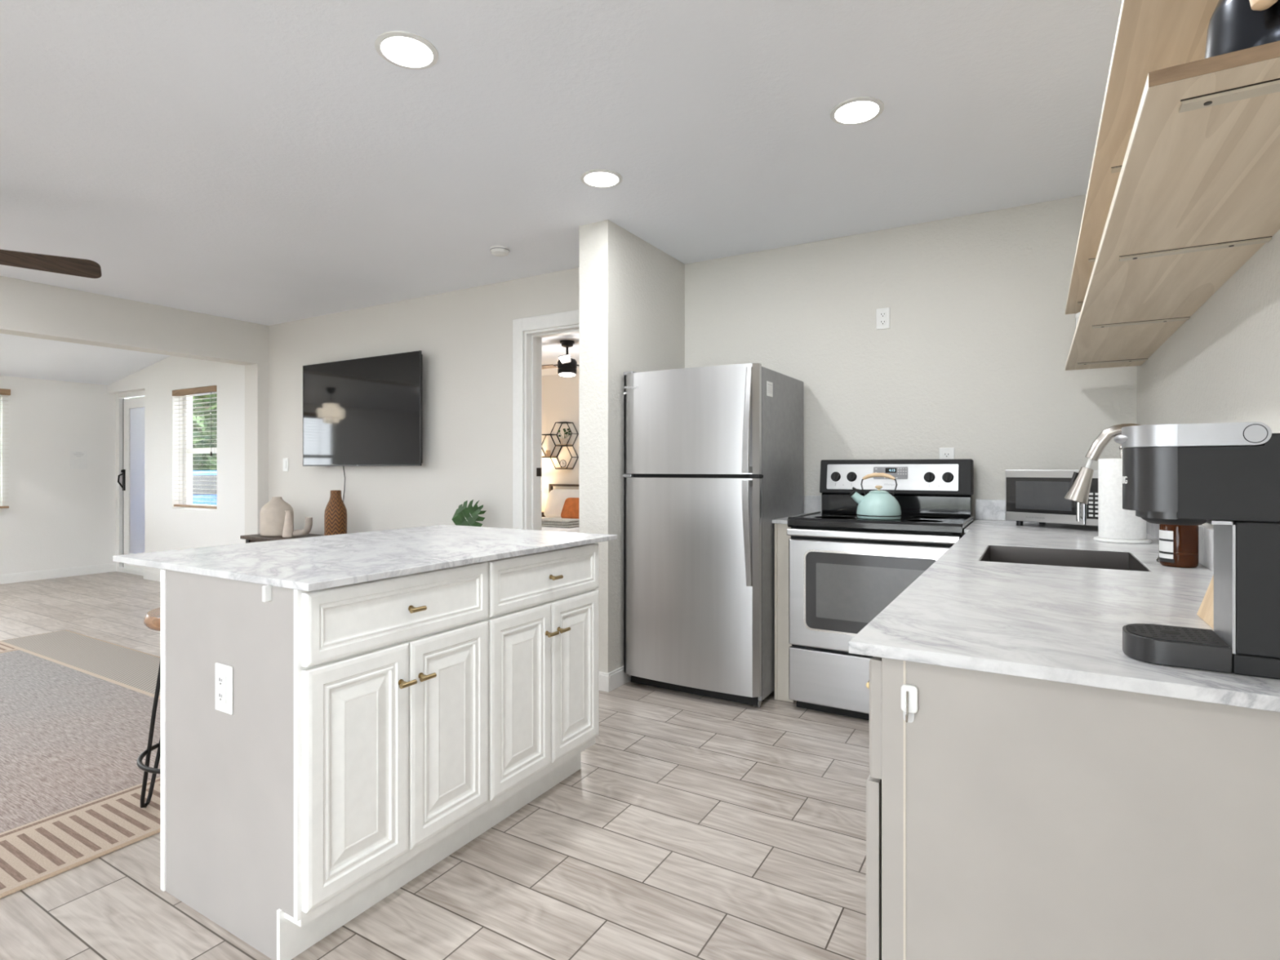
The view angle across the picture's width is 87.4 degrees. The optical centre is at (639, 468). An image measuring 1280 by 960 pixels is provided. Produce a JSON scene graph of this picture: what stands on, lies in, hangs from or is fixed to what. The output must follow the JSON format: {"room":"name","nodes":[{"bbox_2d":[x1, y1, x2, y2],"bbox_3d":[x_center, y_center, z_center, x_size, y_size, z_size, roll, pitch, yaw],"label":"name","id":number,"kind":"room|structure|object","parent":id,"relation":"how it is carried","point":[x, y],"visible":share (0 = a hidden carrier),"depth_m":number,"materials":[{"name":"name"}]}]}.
{"room":"kitchen","nodes":[
{"label":"kitchen","id":0,"kind":"room"},
{"bbox_2d":[0,375,126,574],"bbox_3d":[-7.419,0.080,5.430,0.100,2.200,5.600,0,0,31],"label":"wall","id":1,"kind":"structure","parent":0,"point":[58,516],"depth_m":7.23,"materials":[{"name":"paint"}]},
{"bbox_2d":[0,395,0,506],"bbox_3d":[-7.094,-0.195,6.011,0.060,1.170,2.030,0,0,31],"label":"window","id":2,"kind":"structure","parent":1,"relation":"in","point":[0,395],"depth_m":6.87,"materials":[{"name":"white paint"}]},
{"bbox_2d":[0,388,10,508],"bbox_3d":[-6.981,-0.203,5.979,0.056,1.215,2.060,0,0,31],"label":"window blind","id":3,"kind":"object","parent":1,"relation":"attached to","point":[2,391],"visible":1,"depth_m":6.82,"materials":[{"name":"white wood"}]},
{"bbox_2d":[0,562,115,584],"bbox_3d":[-7.375,1.131,5.393,0.014,0.098,5.380,0,0,31],"label":"baseboard","id":4,"kind":"structure","parent":1,"relation":"attached to","point":[108,567],"depth_m":7.22,"materials":[{"name":"white paint"}]},
{"bbox_2d":[70,451,87,457],"bbox_3d":[-6.197,-0.155,7.397,0.004,0.070,0.150,0,0,31],"label":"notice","id":5,"kind":"object","parent":1,"relation":"attached to","point":[73,454],"visible":1,"depth_m":7.40,"materials":[{"name":"white plastic"}]},
{"bbox_2d":[0,333,169,385],"bbox_3d":[-6.214,-1.188,4.718,2.900,0.505,5.600,0,0,31],"label":"ceiling","id":6,"kind":"structure","parent":0,"point":[24,357],"depth_m":6.70,"materials":[{"name":"paint"}]},
{"bbox_2d":[0,275,268,542],"bbox_3d":[-5.447,-0.120,2.978,0.210,2.600,7.885,0,0,31],"label":"wall","id":7,"kind":"structure","parent":0,"point":[28,308],"depth_m":5.45,"materials":[{"name":"paint"}]},
{"bbox_2d":[106,355,244,572],"bbox_3d":[-4.860,-0.130,7.019,2.890,2.620,0.180,0,0,31],"label":"wall","id":8,"kind":"structure","parent":0,"point":[167,526],"depth_m":6.77,"materials":[{"name":"paint"}]},
{"bbox_2d":[115,390,144,575],"bbox_3d":[-5.577,0.160,7.466,1.002,2.045,0.120,0,0,29],"label":"door","id":9,"kind":"structure","parent":8,"relation":"in","point":[130,412],"depth_m":7.60,"materials":[{"name":"white paint"}]},
{"bbox_2d":[143,569,159,582],"bbox_3d":[-4.397,1.131,6.633,2.120,0.098,0.014,0,0,31],"label":"baseboard","id":10,"kind":"structure","parent":8,"relation":"attached to","point":[148,575],"depth_m":7.08,"materials":[{"name":"white paint"}]},
{"bbox_2d":[184,391,217,509],"bbox_3d":[-4.367,-0.198,6.792,0.850,1.215,0.060,0,0,31],"label":"window","id":11,"kind":"structure","parent":8,"relation":"in","point":[188,468],"depth_m":6.98,"materials":[{"name":"white paint"}]},
{"bbox_2d":[172,385,217,508],"bbox_3d":[-4.432,-0.205,6.681,0.830,1.190,0.056,0,0,31],"label":"window blind","id":12,"kind":"object","parent":11,"relation":"attached to","point":[206,389],"visible":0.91,"depth_m":6.68,"materials":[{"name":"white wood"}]},
{"bbox_2d":[268,267,578,534],"bbox_3d":[-1.626,-0.070,5.209,4.100,2.499,0.155,0,0,31],"label":"wall","id":13,"kind":"structure","parent":0,"point":[464,337],"depth_m":5.09,"materials":[{"name":"paint"}]},
{"bbox_2d":[283,457,288,471],"bbox_3d":[-3.200,-0.035,6.044,0.075,0.120,0.010,0,0,31],"label":"light switch","id":14,"kind":"object","parent":13,"relation":"attached to","point":[285,460],"visible":1,"depth_m":6.04,"materials":[{"name":"white plastic"}]},
{"bbox_2d":[302,350,422,466],"bbox_3d":[-2.232,-0.450,5.411,1.450,0.860,0.114,0,0,31],"label":"television","id":15,"kind":"object","parent":13,"relation":"attached to","point":[364,411],"visible":1,"depth_m":5.32,"materials":[{"name":"black plastic"}]},
{"bbox_2d":[342,466,345,502],"bbox_3d":[-2.575,0.268,5.561,0.226,0.597,0.109,0,0,-38],"label":"cable","id":16,"kind":"object","parent":15,"relation":"hanging from","point":[343,466],"visible":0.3,"depth_m":5.60,"materials":[{"name":"black plastic"}]},
{"bbox_2d":[512,309,578,530],"bbox_3d":[-0.434,0.071,4.496,0.942,2.217,0.180,0,0,31],"label":"door frame","id":17,"kind":"structure","parent":13,"relation":"in","point":[535,328],"depth_m":4.64,"materials":[{"name":"white paint"}]},
{"bbox_2d":[0,571,869,959],"bbox_3d":[-2.889,1.210,3.740,10.020,0.060,11.900,0,0,31],"label":"floor","id":18,"kind":"structure","parent":0,"point":[691,826],"depth_m":2.00,"materials":[{"name":"beige tile"}]},
{"bbox_2d":[0,629,159,898],"bbox_3d":[-3.245,1.175,2.876,3.627,0.008,2.490,0,0,31],"label":"rug","id":19,"kind":"object","parent":18,"relation":"on","point":[76,708],"visible":0.5,"depth_m":2.78,"materials":[{"name":"grey fabric"}]},
{"bbox_2d":[136,607,159,808],"bbox_3d":[-1.519,0.826,2.313,0.395,0.690,0.376,0,0,0],"label":"bar stool","id":20,"kind":"object","parent":19,"relation":"on","point":[152,619],"visible":0.18,"depth_m":2.27,"materials":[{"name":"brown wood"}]},
{"bbox_2d":[240,533,324,542],"bbox_3d":[-2.143,0.874,5.170,2.650,0.613,0.400,0,0,31],"label":"console table","id":21,"kind":"object","parent":18,"relation":"on","point":[257,537],"visible":0.1,"depth_m":5.57,"materials":[{"name":"brown wood"}]},
{"bbox_2d":[259,497,293,536],"bbox_3d":[-3.097,0.405,5.716,0.254,0.325,0.254,0,0,31],"label":"vase","id":22,"kind":"object","parent":21,"relation":"on","point":[272,514],"visible":0.87,"depth_m":5.61,"materials":[{"name":"beige ceramic"}]},
{"bbox_2d":[282,510,293,537],"bbox_3d":[-2.918,0.458,5.558,0.090,0.218,0.090,0,0,31],"label":"vase","id":23,"kind":"object","parent":21,"relation":"on","point":[287,531],"visible":0.99,"depth_m":5.53,"materials":[{"name":"beige ceramic"}]},
{"bbox_2d":[292,517,312,536],"bbox_3d":[-2.767,0.482,5.503,0.209,0.165,0.055,0,0,31],"label":"ornament","id":24,"kind":"object","parent":21,"relation":"on","point":[308,521],"visible":1,"depth_m":5.46,"materials":[{"name":"beige ceramic"}]},
{"bbox_2d":[324,489,346,535],"bbox_3d":[-2.423,0.370,5.335,0.166,0.394,0.166,0,0,31],"label":"vase","id":25,"kind":"object","parent":21,"relation":"on","point":[335,511],"visible":0.75,"depth_m":5.28,"materials":[{"name":"wicker"}]},
{"bbox_2d":[451,499,485,526],"bbox_3d":[-1.170,0.389,4.560,0.249,0.357,0.100,0,0,31],"label":"leaf","id":26,"kind":"object","parent":21,"relation":"on","point":[459,519],"visible":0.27,"depth_m":4.57,"materials":[{"name":"green plant"}]},
{"bbox_2d":[160,561,488,959],"bbox_3d":[-0.892,0.730,1.960,0.694,0.900,0.631,0,0,31],"label":"base cabinet","id":27,"kind":"object","parent":18,"relation":"on","point":[350,760],"depth_m":1.72,"materials":[{"name":"paint"}]},
{"bbox_2d":[215,662,233,715],"bbox_3d":[-1.065,0.562,1.710,0.078,0.122,0.012,0,0,31],"label":"wall outlet","id":28,"kind":"object","parent":27,"relation":"attached to","point":[224,673],"visible":1,"depth_m":1.70,"materials":[{"name":"white plastic"}]},
{"bbox_2d":[217,674,226,703],"bbox_3d":[-1.066,0.562,1.709,0.034,0.068,0.003,0,0,31],"label":"receptacle","id":29,"kind":"object","parent":28,"relation":"attached to","point":[221,677],"depth_m":1.71,"materials":[{"name":"white plastic"}]},
{"bbox_2d":[469,542,598,841],"bbox_3d":[-0.572,0.731,2.490,0.682,0.899,0.607,0,0,31],"label":"base cabinet","id":30,"kind":"object","parent":18,"relation":"on","point":[543,618],"visible":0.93,"depth_m":2.29,"materials":[{"name":"paint"}]},
{"bbox_2d":[112,524,617,591],"bbox_3d":[-0.838,0.271,2.333,0.967,0.018,1.308,0,0,31],"label":"countertop","id":31,"kind":"structure","parent":30,"relation":"on","point":[324,562],"depth_m":2.04,"materials":[{"name":"white stone"}]},
{"bbox_2d":[541,484,578,532],"bbox_3d":[-1.088,0.698,8.065,1.640,0.965,2.100,0,0,31],"label":"bed","id":32,"kind":"object","parent":18,"relation":"on","point":[550,486],"visible":0.11,"depth_m":7.19,"materials":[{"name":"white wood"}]},
{"bbox_2d":[541,517,578,528],"bbox_3d":[-0.896,0.596,7.383,0.515,0.077,0.320,0,0,31],"label":"folded blanket","id":33,"kind":"object","parent":32,"relation":"on","point":[548,522],"visible":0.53,"depth_m":7.24,"materials":[{"name":"white fabric"}]},
{"bbox_2d":[541,516,578,532],"bbox_3d":[-1.205,0.743,7.867,1.640,0.215,1.640,0,0,31],"label":"duvet","id":34,"kind":"object","parent":32,"relation":"on","point":[543,528],"depth_m":7.09,"materials":[{"name":"white fabric"}]},
{"bbox_2d":[543,488,578,517],"bbox_3d":[-0.982,0.480,8.991,0.660,0.403,0.275,0,0,31],"label":"pillow","id":35,"kind":"object","parent":32,"relation":"on","point":[556,499],"visible":0.44,"depth_m":8.98,"materials":[{"name":"white fabric"}]},
{"bbox_2d":[560,497,578,519],"bbox_3d":[-0.801,0.515,8.511,0.420,0.285,0.216,0,0,31],"label":"cushion","id":36,"kind":"object","parent":32,"relation":"on","point":[571,506],"visible":0.44,"depth_m":8.49,"materials":[{"name":"orange fabric"}]},
{"bbox_2d":[622,363,803,707],"bbox_3d":[0.413,0.328,3.728,0.773,1.704,0.821,0,0,31],"label":"refrigerator","id":37,"kind":"object","parent":18,"relation":"on","point":[713,455],"visible":0.98,"depth_m":3.40,"materials":[{"name":"grey metal"}]},
{"bbox_2d":[774,523,795,702],"bbox_3d":[0.872,0.730,3.640,0.098,0.900,0.569,0,0,31],"label":"base cabinet","id":38,"kind":"object","parent":18,"relation":"on","point":[782,645],"visible":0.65,"depth_m":3.41,"materials":[{"name":"beige laminate"}]},
{"bbox_2d":[772,513,805,524],"bbox_3d":[0.866,0.271,3.642,0.115,0.018,0.583,0,0,31],"label":"countertop","id":39,"kind":"structure","parent":38,"relation":"on","point":[784,520],"depth_m":3.41,"materials":[{"name":"white stone"}]},
{"bbox_2d":[786,458,973,719],"bbox_3d":[1.213,0.566,3.343,0.774,1.228,0.690,0,0,31],"label":"range","id":40,"kind":"object","parent":18,"relation":"on","point":[845,569],"visible":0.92,"depth_m":3.19,"materials":[{"name":"grey metal"}]},
{"bbox_2d":[849,472,901,519],"bbox_3d":[1.171,0.132,3.286,0.208,0.223,0.207,0,0,-34],"label":"kettle","id":41,"kind":"object","parent":40,"relation":"on","point":[877,504],"visible":1,"depth_m":3.23,"materials":[{"name":"teal metal"}]},
{"bbox_2d":[787,511,973,534],"bbox_3d":[1.193,0.262,3.309,0.774,0.048,0.559,0,0,31],"label":"cooktop","id":42,"kind":"object","parent":40,"relation":"in","point":[914,522],"depth_m":3.15,"materials":[{"name":"black glass"}]},
{"bbox_2d":[866,656,1279,959],"bbox_3d":[0.720,0.730,1.091,0.672,0.900,0.508,0,0,31],"label":"base cabinet","id":43,"kind":"object","parent":18,"relation":"on","point":[1014,817],"visible":0.8,"depth_m":0.89,"materials":[{"name":"beige laminate"}]},
{"bbox_2d":[901,684,918,722],"bbox_3d":[0.392,0.346,0.977,0.023,0.056,0.026,0,0,31],"label":"hook","id":44,"kind":"object","parent":43,"relation":"attached to","point":[909,693],"visible":1,"depth_m":0.98,"materials":[{"name":"white plastic"}]},
{"bbox_3d":[1.196,0.730,1.884,0.659,0.899,1.340,0,0,31],"label":"base cabinet","id":45,"kind":"object","parent":18,"relation":"on","visible":0},
{"bbox_2d":[848,519,1279,712],"bbox_3d":[1.306,0.271,2.076,0.672,0.018,2.833,0,0,31],"label":"countertop","id":46,"kind":"structure","parent":45,"relation":"on","point":[1060,624],"depth_m":1.18,"materials":[{"name":"white stone"}]},
{"bbox_2d":[1005,470,1097,525],"bbox_3d":[1.908,0.134,2.986,0.329,0.256,0.425,0,0,-32],"label":"microwave","id":47,"kind":"object","parent":46,"relation":"on","point":[1031,495],"visible":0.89,"depth_m":2.94,"materials":[{"name":"silver metal"}]},
{"bbox_2d":[979,545,1151,571],"bbox_3d":[1.251,0.354,2.004,0.394,0.180,0.468,0,0,31],"label":"sink","id":48,"kind":"object","parent":46,"relation":"in","point":[1012,554],"visible":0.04,"depth_m":2.19,"materials":[{"name":"metal"}]},
{"bbox_2d":[1064,423,1159,562],"bbox_3d":[1.395,0.067,1.942,0.279,0.391,0.091,0,0,31],"label":"faucet","id":49,"kind":"object","parent":46,"relation":"on","point":[1078,490],"visible":0.4,"depth_m":1.96,"materials":[{"name":"silver metal"}]},
{"bbox_2d":[1093,444,1151,543],"bbox_3d":[1.732,0.089,2.409,0.172,0.346,0.172,0,0,31],"label":"paper towel holder","id":50,"kind":"object","parent":46,"relation":"on","point":[1096,538],"visible":0.49,"depth_m":2.35,"materials":[{"name":"white plastic"}]},
{"bbox_2d":[1097,458,1146,539],"bbox_3d":[1.732,0.106,2.409,0.141,0.283,0.141,0,0,31],"label":"paper towel roll","id":51,"kind":"object","parent":50,"relation":"on","point":[1114,522],"visible":0.71,"depth_m":2.37,"materials":[{"name":"white paper"}]},
{"bbox_2d":[1159,524,1199,568],"bbox_3d":[1.446,0.155,1.799,0.084,0.213,0.083,0,0,31],"label":"soap bottle","id":52,"kind":"object","parent":46,"relation":"on","point":[1179,544],"visible":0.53,"depth_m":1.77,"materials":[{"name":"brown glass"}]},
{"bbox_2d":[1114,422,1279,679],"bbox_3d":[0.805,0.102,0.886,0.292,0.320,0.112,0,0,31],"label":"coffee maker","id":53,"kind":"object","parent":46,"relation":"on","point":[1226,476],"visible":1,"depth_m":0.86,"materials":[{"name":"grey plastic"}]},
{"bbox_2d":[1122,623,1232,673],"bbox_3d":[0.735,0.244,0.927,0.109,0.034,0.108,0,0,31],"label":"drip tray","id":54,"kind":"object","parent":53,"relation":"on","point":[1203,649],"depth_m":0.89,"materials":[{"name":"black plastic"}]},
{"bbox_2d":[1196,574,1213,629],"bbox_3d":[0.997,0.136,1.066,0.137,0.252,0.230,0,0,31],"label":"wooden block","id":55,"kind":"object","parent":46,"relation":"on","point":[1206,611],"visible":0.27,"depth_m":1.16,"materials":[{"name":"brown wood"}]},
{"bbox_2d":[541,372,578,511],"bbox_3d":[-0.054,-0.070,8.802,5.150,2.499,0.100,0,0,31],"label":"wall","id":56,"kind":"structure","parent":0,"point":[560,394],"depth_m":9.38,"materials":[{"name":"paint"}]},
{"bbox_2d":[542,434,561,457],"bbox_3d":[-1.286,-0.315,9.380,0.376,0.329,0.154,0,0,31],"label":"shelf","id":57,"kind":"object","parent":56,"relation":"attached to","point":[545,456],"visible":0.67,"depth_m":9.34,"materials":[{"name":"black metal"}]},
{"bbox_2d":[545,449,550,456],"bbox_3d":[-1.287,-0.216,9.380,0.068,0.082,0.068,0,0,31],"label":"candle","id":58,"kind":"object","parent":57,"relation":"on","point":[547,451],"visible":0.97,"depth_m":9.35,"materials":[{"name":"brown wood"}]},
{"bbox_2d":[550,422,578,445],"bbox_3d":[-1.045,-0.475,9.238,0.376,0.329,0.154,0,0,31],"label":"shelf","id":59,"kind":"object","parent":56,"relation":"attached to","point":[561,423],"visible":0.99,"depth_m":9.22,"materials":[{"name":"black metal"}]},
{"bbox_2d":[557,428,570,444],"bbox_3d":[-1.044,-0.444,9.237,0.193,0.220,0.119,0,0,-1],"label":"potted plant","id":60,"kind":"object","parent":59,"relation":"on","point":[563,441],"visible":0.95,"depth_m":9.20,"materials":[{"name":"green plant"}]},
{"bbox_2d":[550,445,578,469],"bbox_3d":[-1.045,-0.155,9.238,0.376,0.329,0.154,0,0,31],"label":"shelf","id":61,"kind":"object","parent":56,"relation":"attached to","point":[577,457],"visible":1,"depth_m":9.22,"materials":[{"name":"black metal"}]},
{"bbox_2d":[560,459,566,467],"bbox_3d":[-1.062,-0.069,9.249,0.108,0.108,0.012,0,0,31],"label":"clock","id":62,"kind":"object","parent":61,"relation":"on","point":[562,463],"visible":1,"depth_m":9.24,"materials":[{"name":"metal"}]},
{"bbox_2d":[0,0,1121,375],"bbox_3d":[-1.950,-1.349,3.186,7.600,0.060,11.800,0,0,31],"label":"ceiling","id":63,"kind":"structure","parent":0,"point":[260,162],"depth_m":2.63,"materials":[{"name":"paint"}]},
{"bbox_2d":[0,248,102,278],"bbox_3d":[-3.318,-1.144,3.139,1.012,0.350,1.092,0,0,31],"label":"ceiling fan","id":64,"kind":"object","parent":63,"relation":"hanging from","point":[84,268],"visible":1,"depth_m":3.30,"materials":[{"name":"brown wood"}]},
{"bbox_2d":[374,31,438,69],"bbox_3d":[-0.735,-1.315,2.114,0.190,0.007,0.190,0,0,31],"label":"recessed light","id":65,"kind":"object","parent":63,"relation":"in","point":[406,50],"visible":1,"depth_m":2.10,"materials":[{"name":"white plastic"}]},
{"bbox_2d":[489,244,510,256],"bbox_3d":[-0.839,-1.298,4.015,0.117,0.041,0.117,0,0,31],"label":"smoke detector","id":66,"kind":"object","parent":63,"relation":"attached to","point":[498,251],"visible":1,"depth_m":3.98,"materials":[{"name":"white plastic"}]},
{"bbox_2d":[542,340,578,377],"bbox_3d":[-0.844,-1.137,7.027,0.968,0.363,1.063,0,0,31],"label":"ceiling fan","id":67,"kind":"object","parent":63,"relation":"hanging from","point":[566,366],"visible":0.88,"depth_m":6.88,"materials":[{"name":"black metal"}]},
{"bbox_2d":[580,168,622,187],"bbox_3d":[-0.175,-1.315,3.045,0.190,0.007,0.190,0,0,31],"label":"recessed light","id":68,"kind":"object","parent":63,"relation":"in","point":[597,178],"visible":1,"depth_m":3.03,"materials":[{"name":"white plastic"}]},
{"bbox_2d":[830,96,884,124],"bbox_3d":[0.799,-1.315,2.471,0.190,0.007,0.190,0,0,31],"label":"recessed light","id":69,"kind":"object","parent":63,"relation":"in","point":[857,110],"visible":1,"depth_m":2.46,"materials":[{"name":"white plastic"}]},
{"bbox_2d":[578,219,684,673],"bbox_3d":[-0.021,-0.070,3.985,0.188,2.499,0.900,0,0,31],"label":"wall partition","id":70,"kind":"structure","parent":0,"point":[632,291],"depth_m":3.62,"materials":[{"name":"paint"}]},
{"bbox_2d":[598,671,609,692],"bbox_3d":[-0.255,1.131,3.592,0.214,0.098,0.014,0,0,31],"label":"baseboard","id":71,"kind":"structure","parent":70,"relation":"attached to","point":[603,677],"depth_m":3.55,"materials":[{"name":"white paint"}]},
{"bbox_2d":[608,665,631,691],"bbox_3d":[0.066,1.131,3.934,0.014,0.098,0.900,0,0,31],"label":"baseboard","id":72,"kind":"structure","parent":70,"relation":"attached to","point":[618,677],"depth_m":3.61,"materials":[{"name":"white paint"}]},
{"bbox_2d":[684,194,1137,521],"bbox_3d":[1.310,-0.070,3.785,2.405,2.499,0.110,0,0,31],"label":"wall","id":73,"kind":"structure","parent":0,"point":[971,357],"depth_m":3.58,"materials":[{"name":"paint"}]},
{"bbox_2d":[804,495,822,513],"bbox_3d":[1.011,0.210,3.886,0.115,0.104,0.016,0,0,31],"label":"backsplash","id":74,"kind":"structure","parent":73,"relation":"attached to","point":[812,504],"depth_m":3.88,"materials":[{"name":"white stone"}]},
{"bbox_2d":[875,307,889,329],"bbox_3d":[1.341,-0.828,3.697,0.072,0.116,0.009,0,0,31],"label":"wall outlet","id":75,"kind":"object","parent":73,"relation":"attached to","point":[882,315],"visible":1,"depth_m":3.69,"materials":[{"name":"white plastic"}]},
{"bbox_2d":[880,311,885,317],"bbox_3d":[1.339,-0.849,3.695,0.034,0.028,0.003,0,0,31],"label":"receptacle","id":76,"kind":"object","parent":75,"relation":"attached to","point":[882,314],"depth_m":3.69,"materials":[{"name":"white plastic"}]},
{"bbox_2d":[880,319,885,324],"bbox_3d":[1.339,-0.807,3.695,0.034,0.028,0.003,0,0,31],"label":"receptacle","id":77,"kind":"object","parent":75,"relation":"attached to","point":[882,322],"depth_m":3.69,"materials":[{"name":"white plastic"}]},
{"bbox_2d":[939,447,954,459],"bbox_3d":[1.618,-0.052,3.534,0.072,0.116,0.009,0,0,31],"label":"wall outlet","id":78,"kind":"object","parent":73,"relation":"attached to","point":[945,453],"visible":0.45,"depth_m":3.53,"materials":[{"name":"white plastic"}]},
{"bbox_2d":[942,452,950,457],"bbox_3d":[1.617,-0.073,3.531,0.034,0.028,0.003,0,0,31],"label":"receptacle","id":79,"kind":"object","parent":78,"relation":"attached to","point":[944,454],"depth_m":3.53,"materials":[{"name":"white plastic"}]},
{"bbox_2d":[975,498,1011,520],"bbox_3d":[2.016,0.210,3.292,0.656,0.104,0.016,0,0,31],"label":"backsplash","id":80,"kind":"structure","parent":73,"relation":"attached to","point":[985,509],"depth_m":3.42,"materials":[{"name":"white stone"}]},
{"bbox_2d":[1137,229,1279,528],"bbox_3d":[0.347,-0.070,-0.321,0.115,2.499,8.100,0,0,31],"label":"wall","id":81,"kind":"structure","parent":0,"point":[1222,365],"depth_m":1.64,"materials":[{"name":"paint"}]},
{"bbox_2d":[1065,0,1218,314],"bbox_3d":[1.391,-0.731,1.841,0.288,0.024,2.885,0,0,31],"label":"wall shelf","id":82,"kind":"object","parent":81,"relation":"attached to","point":[1152,35],"visible":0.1,"depth_m":1.24,"materials":[{"name":"brown wood"}]},
{"bbox_2d":[1065,40,1279,370],"bbox_3d":[1.433,-0.468,1.910,0.288,0.024,2.723,0,0,31],"label":"wall shelf","id":83,"kind":"object","parent":81,"relation":"attached to","point":[1197,194],"visible":1,"depth_m":1.17,"materials":[{"name":"brown wood"}]},
{"bbox_2d":[1075,311,1080,326],"bbox_3d":[1.985,-0.587,2.950,0.114,0.213,0.114,0,0,31],"label":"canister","id":84,"kind":"object","parent":83,"relation":"on","point":[1077,315],"visible":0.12,"depth_m":2.96,"materials":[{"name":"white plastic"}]},
{"bbox_2d":[1204,0,1279,58],"bbox_3d":[0.784,-0.562,0.813,0.202,0.165,0.174,0,0,-32],"label":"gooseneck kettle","id":85,"kind":"object","parent":83,"relation":"on","point":[1234,25],"visible":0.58,"depth_m":0.80,"materials":[{"name":"black metal"}]},
{"bbox_2d":[1146,520,1213,571],"bbox_3d":[1.588,0.210,1.909,0.016,0.104,2.833,0,0,31],"label":"backsplash","id":86,"kind":"structure","parent":81,"relation":"attached to","point":[1206,533],"depth_m":1.79,"materials":[{"name":"white stone"}]},
{"bbox_3d":[-4.793,1.400,11.545,60.000,0.160,65.000,0,0,31],"label":"ground","id":87,"kind":"structure","parent":0,"visible":0},
{"bbox_2d":[129,395,217,457],"bbox_3d":[-9.678,-1.085,14.303,2.821,4.820,2.727,0,0,31],"label":"tree","id":88,"kind":"object","parent":87,"relation":"on","point":[201,396],"visible":0.02,"depth_m":13.95,"materials":[{"name":"green plant"}]},
{"bbox_2d":[192,393,217,471],"bbox_3d":[-7.757,-0.859,12.358,2.561,4.370,2.505,0,0,31],"label":"tree","id":89,"kind":"object","parent":87,"relation":"on","point":[200,462],"visible":0.06,"depth_m":11.65,"materials":[{"name":"green plant"}]},
{"bbox_2d":[192,470,217,505],"bbox_3d":[-6.382,0.670,10.625,4.278,1.300,1.760,0,0,6],"label":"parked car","id":90,"kind":"object","parent":87,"relation":"on","point":[200,478],"visible":0.02,"depth_m":9.77,"materials":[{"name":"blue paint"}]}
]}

